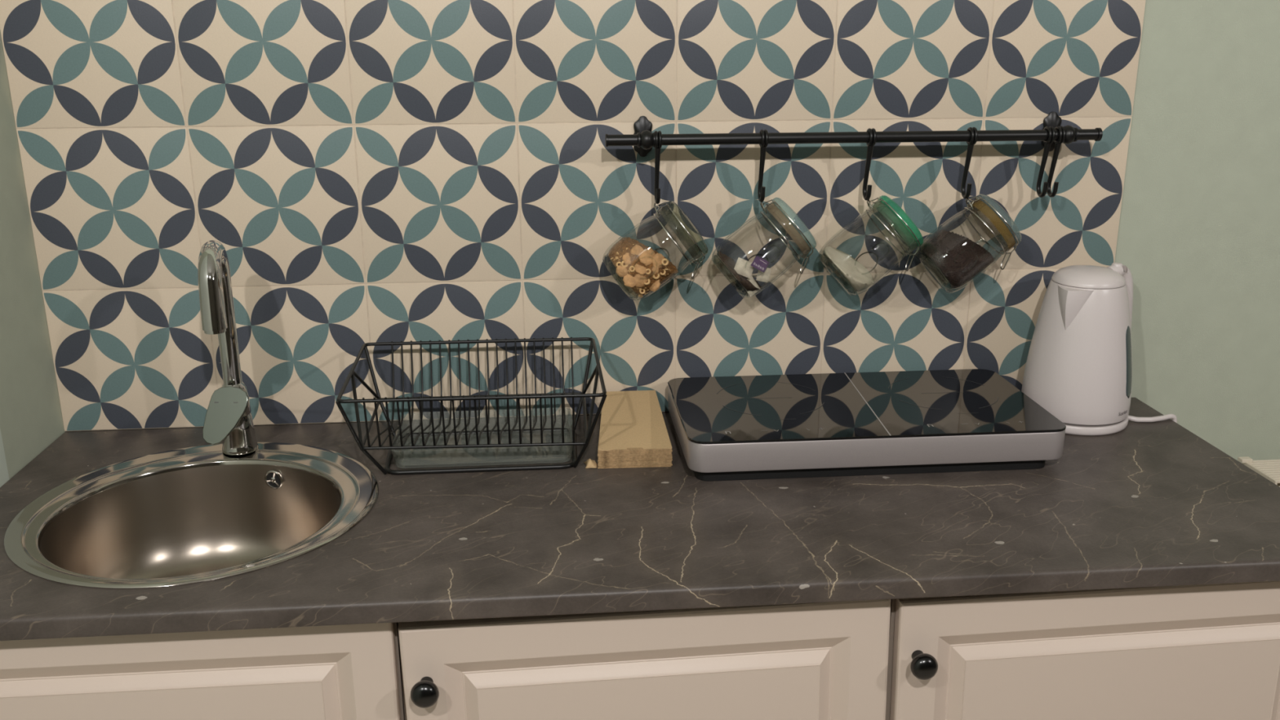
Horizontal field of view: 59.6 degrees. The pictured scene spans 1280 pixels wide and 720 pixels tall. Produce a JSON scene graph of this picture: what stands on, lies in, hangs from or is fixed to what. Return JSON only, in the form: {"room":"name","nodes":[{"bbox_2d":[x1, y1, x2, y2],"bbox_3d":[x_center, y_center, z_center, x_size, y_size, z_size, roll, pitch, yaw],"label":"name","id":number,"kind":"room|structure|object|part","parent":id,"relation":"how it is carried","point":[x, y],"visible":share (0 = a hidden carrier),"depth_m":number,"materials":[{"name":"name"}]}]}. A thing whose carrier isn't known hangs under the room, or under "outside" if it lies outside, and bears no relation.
{"room":"kitchen","nodes":[
{"label":"kitchen","id":0,"kind":"room"},
{"bbox_2d":[0,30,66,479],"bbox_3d":[-0.990,-0.257,1.603,0.120,2.600,0.209,-2,17,-5],"label":"wall","id":1,"kind":"structure","parent":0,"point":[31,420],"depth_m":1.68,"materials":[{"name":"green paint"}]},
{"bbox_2d":[0,429,8,487],"bbox_3d":[-0.833,0.256,-0.120,0.121,2.600,3.400,-2,17,-5],"label":"trim","id":2,"kind":"structure","parent":1,"relation":"attached to","point":[4,477],"depth_m":1.61,"materials":[{"name":"white paint"}]},
{"bbox_2d":[0,0,1279,463],"bbox_3d":[0.749,-0.352,1.901,3.600,2.600,0.129,-2,17,-5],"label":"wall","id":3,"kind":"structure","parent":0,"point":[364,171],"depth_m":1.79,"materials":[{"name":"multicoloured tile"}]},
{"bbox_2d":[604,111,1102,156],"bbox_3d":[0.336,-0.352,1.756,0.783,0.064,0.075,-2,17,-5],"label":"rail","id":4,"kind":"object","parent":3,"relation":"attached to","point":[642,140],"visible":0.92,"depth_m":1.73,"materials":[{"name":"black metal"}]},
{"bbox_2d":[654,130,662,204],"bbox_3d":[0.027,-0.297,1.725,0.011,0.113,0.036,-2,17,-5],"label":"s-hook","id":5,"kind":"object","parent":4,"relation":"hanging from","point":[657,140],"visible":0.99,"depth_m":1.72,"materials":[{"name":"black metal"}]},
{"bbox_2d":[602,200,708,300],"bbox_3d":[0.024,-0.172,1.757,0.166,0.155,0.103,-2,17,-4],"label":"glass jar","id":6,"kind":"object","parent":5,"relation":"hanging from","point":[616,275],"visible":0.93,"depth_m":1.75,"materials":[{"name":"clear glass"}]},
{"bbox_2d":[615,265,627,276],"bbox_3d":[-0.028,-0.137,1.718,0.020,0.018,0.006,4,17,13],"label":"biscuit piece","id":7,"kind":"object","parent":6,"relation":"in","point":[621,271],"visible":1,"depth_m":1.72,"materials":[{"name":"beige food"}]},
{"bbox_2d":[620,261,627,267],"bbox_3d":[-0.024,-0.147,1.716,0.012,0.012,0.005,-3,17,-10],"label":"cereal ring","id":8,"kind":"object","parent":6,"relation":"in","point":[622,262],"visible":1,"depth_m":1.71,"materials":[{"name":"beige food"}]},
{"bbox_2d":[622,253,631,264],"bbox_3d":[-0.017,-0.156,1.718,0.022,0.018,0.012,-7,18,-21],"label":"biscuit piece","id":9,"kind":"object","parent":6,"relation":"in","point":[626,258],"visible":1,"depth_m":1.71,"materials":[{"name":"beige food"}]},
{"bbox_2d":[622,274,636,287],"bbox_3d":[-0.015,-0.123,1.721,0.024,0.022,0.009,-5,17,-14],"label":"biscuit piece","id":10,"kind":"object","parent":6,"relation":"in","point":[628,280],"visible":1,"depth_m":1.72,"materials":[{"name":"beige food"}]},
{"bbox_2d":[628,266,635,272],"bbox_3d":[-0.012,-0.140,1.714,0.010,0.010,0.004,4,17,12],"label":"cereal ring","id":11,"kind":"object","parent":6,"relation":"in","point":[630,267],"visible":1,"depth_m":1.71,"materials":[{"name":"beige food"}]},
{"bbox_2d":[630,244,643,255],"bbox_3d":[-0.004,-0.166,1.716,0.022,0.023,0.008,3,17,12],"label":"biscuit piece","id":12,"kind":"object","parent":6,"relation":"in","point":[637,249],"visible":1,"depth_m":1.71,"materials":[{"name":"beige food"}]},
{"bbox_2d":[633,273,647,288],"bbox_3d":[0.001,-0.124,1.724,0.025,0.027,0.010,-7,18,-20],"label":"biscuit piece","id":13,"kind":"object","parent":6,"relation":"in","point":[639,279],"visible":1,"depth_m":1.72,"materials":[{"name":"beige food"}]},
{"bbox_2d":[634,263,647,275],"bbox_3d":[0.002,-0.142,1.717,0.023,0.021,0.014,-3,17,-10],"label":"biscuit piece","id":14,"kind":"object","parent":6,"relation":"in","point":[640,269],"visible":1,"depth_m":1.71,"materials":[{"name":"beige food"}]},
{"bbox_2d":[610,244,671,297],"bbox_3d":[0.002,-0.136,1.730,0.095,0.086,0.028,-2,17,-5],"label":"flakes","id":15,"kind":"object","parent":6,"relation":"in","point":[617,253],"visible":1,"depth_m":1.73,"materials":[{"name":"brown food"}]},
{"bbox_2d":[608,236,678,295],"bbox_3d":[0.005,-0.147,1.763,0.115,0.092,0.101,-2,17,-5],"label":"crumbs","id":16,"kind":"object","parent":6,"relation":"in","point":[624,242],"visible":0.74,"depth_m":1.73,"materials":[{"name":"brown food"}]},
{"bbox_2d":[638,248,655,266],"bbox_3d":[0.011,-0.158,1.714,0.027,0.025,0.014,-7,18,-22],"label":"biscuit piece","id":17,"kind":"object","parent":6,"relation":"in","point":[646,256],"visible":1,"depth_m":1.71,"materials":[{"name":"beige food"}]},
{"bbox_2d":[644,279,650,284],"bbox_3d":[0.010,-0.121,1.726,0.012,0.011,0.007,0,17,1],"label":"cereal ring","id":18,"kind":"object","parent":6,"relation":"in","point":[648,280],"visible":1,"depth_m":1.72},
{"bbox_2d":[648,279,660,291],"bbox_3d":[0.021,-0.119,1.739,0.023,0.024,0.009,8,19,27],"label":"biscuit piece","id":19,"kind":"object","parent":6,"relation":"in","point":[655,286],"visible":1,"depth_m":1.74,"materials":[{"name":"beige food"}]},
{"bbox_2d":[651,266,658,275],"bbox_3d":[0.020,-0.140,1.720,0.019,0.020,0.007,3,17,10],"label":"biscuit piece","id":20,"kind":"object","parent":6,"relation":"in","point":[655,270],"visible":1,"depth_m":1.72,"materials":[{"name":"beige food"}]},
{"bbox_2d":[652,273,659,279],"bbox_3d":[0.025,-0.130,1.725,0.012,0.012,0.004,-4,17,-13],"label":"cereal ring","id":21,"kind":"object","parent":6,"relation":"in","point":[658,275],"visible":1,"depth_m":1.72,"materials":[{"name":"beige food"}]},
{"bbox_2d":[651,253,665,268],"bbox_3d":[0.028,-0.152,1.716,0.023,0.025,0.008,-7,18,-22],"label":"biscuit piece","id":22,"kind":"object","parent":6,"relation":"in","point":[657,258],"visible":1,"depth_m":1.71,"materials":[{"name":"beige food"}]},
{"bbox_2d":[661,257,668,266],"bbox_3d":[0.038,-0.150,1.716,0.012,0.011,0.006,-3,17,-8],"label":"cereal ring","id":23,"kind":"object","parent":6,"relation":"in","point":[664,259],"visible":1,"depth_m":1.72,"materials":[{"name":"beige food"}]},
{"bbox_3d":[0.073,-0.206,1.751,0.026,0.102,0.102,-36,16,6],"label":"lid","id":24,"kind":"part","parent":6,"relation":"part of","materials":[{"name":"clear glass"}]},
{"bbox_2d":[757,129,768,202],"bbox_3d":[0.190,-0.301,1.739,0.011,0.113,0.036,-2,17,-5],"label":"s-hook","id":25,"kind":"object","parent":4,"relation":"hanging from","point":[761,189],"visible":1,"depth_m":1.74,"materials":[{"name":"black metal"}]},
{"bbox_2d":[711,197,816,297],"bbox_3d":[0.196,-0.178,1.771,0.165,0.158,0.103,-2,17,-5],"label":"glass jar","id":26,"kind":"object","parent":25,"relation":"hanging from","point":[788,223],"visible":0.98,"depth_m":1.76,"materials":[{"name":"clear glass"}]},
{"bbox_2d":[716,250,761,291],"bbox_3d":[0.159,-0.139,1.780,0.073,0.064,0.093,-2,17,-5],"label":"tea","id":27,"kind":"object","parent":26,"relation":"in","point":[729,262],"visible":0.78,"depth_m":1.75,"materials":[{"name":"brown plant"}]},
{"bbox_2d":[733,257,754,278],"bbox_3d":[0.163,-0.144,1.748,0.035,0.031,0.012,3,17,10],"label":"bag","id":28,"kind":"object","parent":26,"relation":"in","point":[743,267],"visible":1,"depth_m":1.75,"materials":[{"name":"white paper"}]},
{"bbox_2d":[745,275,759,297],"bbox_3d":[0.175,-0.117,1.764,0.031,0.032,0.012,-9,19,-26],"label":"bag","id":29,"kind":"object","parent":26,"relation":"in","point":[751,279],"visible":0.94,"depth_m":1.76,"materials":[{"name":"white paper"}]},
{"bbox_2d":[751,255,769,272],"bbox_3d":[0.186,-0.149,1.735,0.031,0.027,0.004,-2,17,-6],"label":"tag","id":30,"kind":"object","parent":26,"relation":"in","point":[758,263],"visible":1,"depth_m":1.74,"materials":[{"name":"purple paper"}]},
{"bbox_2d":[755,267,771,282],"bbox_3d":[0.195,-0.135,1.759,0.023,0.025,0.010,3,17,10],"label":"bag","id":31,"kind":"object","parent":26,"relation":"in","point":[762,277],"visible":0.83,"depth_m":1.76,"materials":[{"name":"white paper"}]},
{"bbox_3d":[0.243,-0.215,1.764,0.026,0.102,0.102,-39,16,7],"label":"lid","id":32,"kind":"part","parent":26,"relation":"part of","materials":[{"name":"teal glass"}]},
{"bbox_2d":[862,128,876,200],"bbox_3d":[0.359,-0.306,1.753,0.011,0.113,0.036,-2,17,-5],"label":"s-hook","id":33,"kind":"object","parent":4,"relation":"hanging from","point":[866,191],"visible":0.99,"depth_m":1.75,"materials":[{"name":"black metal"}]},
{"bbox_2d":[817,195,923,295],"bbox_3d":[0.368,-0.182,1.785,0.165,0.159,0.103,-2,17,-4],"label":"glass jar","id":34,"kind":"object","parent":33,"relation":"hanging from","point":[886,218],"visible":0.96,"depth_m":1.78,"materials":[{"name":"clear glass"}]},
{"bbox_3d":[0.414,-0.221,1.778,0.026,0.102,0.102,-40,16,7],"label":"lid","id":35,"kind":"part","parent":34,"relation":"part of","materials":[{"name":"green glass"}]},
{"bbox_2d":[960,127,977,199],"bbox_3d":[0.519,-0.311,1.766,0.011,0.113,0.036,-2,17,-5],"label":"s-hook","id":36,"kind":"object","parent":4,"relation":"hanging from","point":[973,140],"visible":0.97,"depth_m":1.76,"materials":[{"name":"black metal"}]},
{"bbox_2d":[914,194,1021,293],"bbox_3d":[0.527,-0.187,1.798,0.165,0.158,0.103,-2,17,-5],"label":"glass jar","id":37,"kind":"object","parent":36,"relation":"hanging from","point":[984,216],"visible":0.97,"depth_m":1.77,"materials":[{"name":"clear glass"}]},
{"bbox_2d":[920,229,994,288],"bbox_3d":[0.513,-0.161,1.805,0.122,0.092,0.099,-2,17,-5],"label":"dark granules","id":38,"kind":"object","parent":37,"relation":"in","point":[943,247],"visible":0.99,"depth_m":1.77,"materials":[{"name":"brown food"}]},
{"bbox_3d":[0.574,-0.224,1.792,0.026,0.102,0.102,-39,16,7],"label":"lid","id":39,"kind":"part","parent":37,"relation":"part of","materials":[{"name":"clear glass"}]},
{"bbox_2d":[1035,126,1055,197],"bbox_3d":[0.644,-0.314,1.776,0.011,0.113,0.036,-2,17,-5],"label":"s-hook","id":40,"kind":"object","parent":4,"relation":"hanging from","point":[1051,131],"visible":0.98,"depth_m":1.77,"materials":[{"name":"black metal"}]},
{"bbox_2d":[1046,125,1066,197],"bbox_3d":[0.661,-0.315,1.778,0.011,0.113,0.036,-2,17,-5],"label":"s-hook","id":41,"kind":"object","parent":4,"relation":"hanging from","point":[1061,139],"visible":0.88,"depth_m":1.77,"materials":[{"name":"black metal"}]},
{"bbox_2d":[1237,456,1279,486],"bbox_3d":[1.537,0.458,2.084,0.946,0.607,0.136,-2,17,-5],"label":"radiator","id":42,"kind":"object","parent":3,"relation":"attached to","point":[1269,469],"visible":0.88,"depth_m":1.96,"materials":[{"name":"beige metal"}]},
{"bbox_3d":[1.078,0.480,2.027,0.004,0.601,0.094,-2,17,-5],"label":"panel","id":43,"kind":"part","parent":42,"relation":"part of","materials":[{"name":"beige metal"}]},
{"bbox_2d":[823,245,874,291],"bbox_3d":[0.336,-0.146,1.795,0.084,0.068,0.093,-2,17,-5],"label":"sugar","id":44,"kind":"object","parent":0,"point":[852,270],"visible":0.86,"depth_m":1.78,"materials":[{"name":"white food"}]},
{"bbox_3d":[0.906,1.469,0.515,3.620,0.100,3.820,-2,17,-5],"label":"floor","id":45,"kind":"structure","parent":0,"visible":0},
{"bbox_2d":[0,622,404,719],"bbox_3d":[-0.611,0.628,1.690,0.594,0.852,0.586,-2,17,-5],"label":"base cabinet","id":46,"kind":"object","parent":45,"relation":"on","point":[344,672],"visible":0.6,"depth_m":1.32,"materials":[{"name":"beige wood"}]},
{"bbox_2d":[0,397,1279,640],"bbox_3d":[-0.005,0.193,1.601,1.814,0.028,0.619,-2,17,-5],"label":"countertop","id":47,"kind":"structure","parent":46,"relation":"on","point":[1157,504],"depth_m":1.44,"materials":[{"name":"stone"}]},
{"bbox_2d":[3,442,378,588],"bbox_3d":[-0.603,0.278,1.559,0.477,0.171,0.477,-2,17,-5],"label":"sink","id":48,"kind":"object","parent":47,"relation":"in","point":[200,513],"visible":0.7,"depth_m":1.66,"materials":[{"name":"silver metal"}]},
{"bbox_3d":[-0.601,0.286,1.537,0.378,0.154,0.378,-2,17,-5],"label":"bowl","id":49,"kind":"part","parent":48,"relation":"part of","materials":[{"name":"silver metal"}]},
{"bbox_2d":[266,472,279,485],"bbox_3d":[-0.556,0.180,1.691,0.021,0.021,0.004,4,17,14],"label":"grille","id":50,"kind":"object","parent":48,"relation":"attached to","point":[273,478],"depth_m":1.69,"materials":[{"name":"silver metal"}]},
{"bbox_2d":[197,240,258,455],"bbox_3d":[-0.618,-0.010,1.643,0.068,0.334,0.139,-2,17,-5],"label":"faucet","id":51,"kind":"object","parent":47,"relation":"on","point":[228,420],"visible":1,"depth_m":1.66,"materials":[{"name":"silver metal"}]},
{"bbox_3d":[-0.609,-0.057,1.623,0.033,0.234,0.126,-3,17,-9],"label":"spout","id":52,"kind":"part","parent":51,"relation":"part of","materials":[{"name":"silver metal"}]},
{"bbox_3d":[-0.618,0.083,1.667,0.068,0.082,0.039,-2,17,-5],"label":"lever","id":53,"kind":"part","parent":51,"relation":"part of","materials":[{"name":"silver metal"}]},
{"bbox_2d":[391,408,573,468],"bbox_3d":[-0.240,0.121,1.738,0.272,0.031,0.177,-2,17,-5],"label":"drip tray","id":54,"kind":"object","parent":47,"relation":"on","point":[569,446],"visible":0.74,"depth_m":1.67,"materials":[{"name":"clear plastic"}]},
{"bbox_2d":[335,337,607,475],"bbox_3d":[-0.246,0.072,1.702,0.378,0.150,0.248,-2,17,-5],"label":"dish rack","id":55,"kind":"object","parent":54,"relation":"on","point":[588,430],"visible":1,"depth_m":1.66,"materials":[{"name":"black metal"}]},
{"bbox_3d":[-0.396,0.112,1.595,0.008,0.130,0.073,16,23,43],"label":"leg","id":56,"kind":"part","parent":55,"relation":"part of","materials":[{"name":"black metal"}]},
{"bbox_3d":[-0.416,0.049,1.784,0.064,0.144,0.008,12,21,36],"label":"leg","id":57,"kind":"part","parent":55,"relation":"part of","materials":[{"name":"black metal"}]},
{"bbox_3d":[-0.091,0.040,1.812,0.007,0.143,0.058,12,20,35],"label":"leg","id":58,"kind":"part","parent":55,"relation":"part of","materials":[{"name":"black metal"}]},
{"bbox_3d":[-0.075,0.105,1.621,0.067,0.127,0.012,13,21,38],"label":"leg","id":59,"kind":"part","parent":55,"relation":"part of","materials":[{"name":"black metal"}]},
{"bbox_2d":[583,458,597,468],"bbox_3d":[-0.074,0.151,1.669,0.020,0.012,0.026,-2,17,-5],"label":"paper scrap","id":60,"kind":"object","parent":47,"relation":"on","point":[589,463],"visible":1,"depth_m":1.66,"materials":[{"name":"beige paper"}]},
{"bbox_2d":[597,390,672,468],"bbox_3d":[-0.017,0.106,1.765,0.111,0.044,0.234,-2,17,-5],"label":"napkin stack","id":61,"kind":"object","parent":47,"relation":"on","point":[633,433],"visible":0.98,"depth_m":1.71,"materials":[{"name":"paper"}]},
{"bbox_2d":[667,368,1066,480],"bbox_3d":[0.336,0.096,1.755,0.560,0.065,0.305,-2,17,-5],"label":"cooktop","id":62,"kind":"object","parent":47,"relation":"on","point":[854,424],"visible":1,"depth_m":1.65,"materials":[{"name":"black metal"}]},
{"bbox_3d":[0.336,0.067,1.746,0.560,0.004,0.305,-2,17,-5],"label":"glass","id":63,"kind":"part","parent":62,"relation":"part of","materials":[{"name":"black glass"}]},
{"bbox_2d":[1021,262,1177,435],"bbox_3d":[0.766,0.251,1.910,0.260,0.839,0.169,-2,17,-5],"label":"electric kettle","id":64,"kind":"object","parent":47,"relation":"on","point":[1078,369],"visible":0.91,"depth_m":1.77,"materials":[{"name":"white plastic"}]},
{"bbox_3d":[0.687,-0.083,1.772,0.050,0.066,0.051,-2,17,-5],"label":"spout","id":65,"kind":"part","parent":64,"relation":"part of","materials":[{"name":"white plastic"}]},
{"bbox_3d":[0.719,-0.136,1.791,0.111,0.024,0.111,-2,17,-5],"label":"lid","id":66,"kind":"part","parent":64,"relation":"part of","materials":[{"name":"white plastic"}]},
{"bbox_3d":[0.787,-0.054,1.848,0.063,0.215,0.026,-8,18,-24],"label":"handle","id":67,"kind":"part","parent":64,"relation":"part of","materials":[{"name":"white plastic"}]},
{"bbox_3d":[0.858,0.371,1.942,0.109,0.591,0.047,-11,20,-32],"label":"power cord","id":68,"kind":"part","parent":64,"relation":"part of","materials":[{"name":"white plastic"}]},
{"bbox_2d":[397,599,890,719],"bbox_3d":[-0.006,0.616,1.722,0.613,0.852,0.623,-2,17,-5],"label":"base cabinet","id":69,"kind":"object","parent":45,"relation":"on","point":[828,660],"visible":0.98,"depth_m":1.37,"materials":[{"name":"beige wood"}]},
{"bbox_3d":[-0.255,0.393,1.326,0.034,0.034,0.037,-3,17,-4],"label":"knob","id":70,"kind":"part","parent":69,"relation":"part of","materials":[{"name":"black metal"}]},
{"bbox_2d":[885,581,1279,719],"bbox_3d":[0.598,0.599,1.772,0.612,0.852,0.623,-2,17,-5],"label":"base cabinet","id":71,"kind":"object","parent":45,"relation":"on","point":[1211,651],"visible":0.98,"depth_m":1.42,"materials":[{"name":"beige wood"}]},
{"bbox_3d":[0.347,0.374,1.375,0.034,0.034,0.037,-3,17,-4],"label":"knob","id":72,"kind":"part","parent":71,"relation":"part of","materials":[{"name":"black metal"}]}
]}

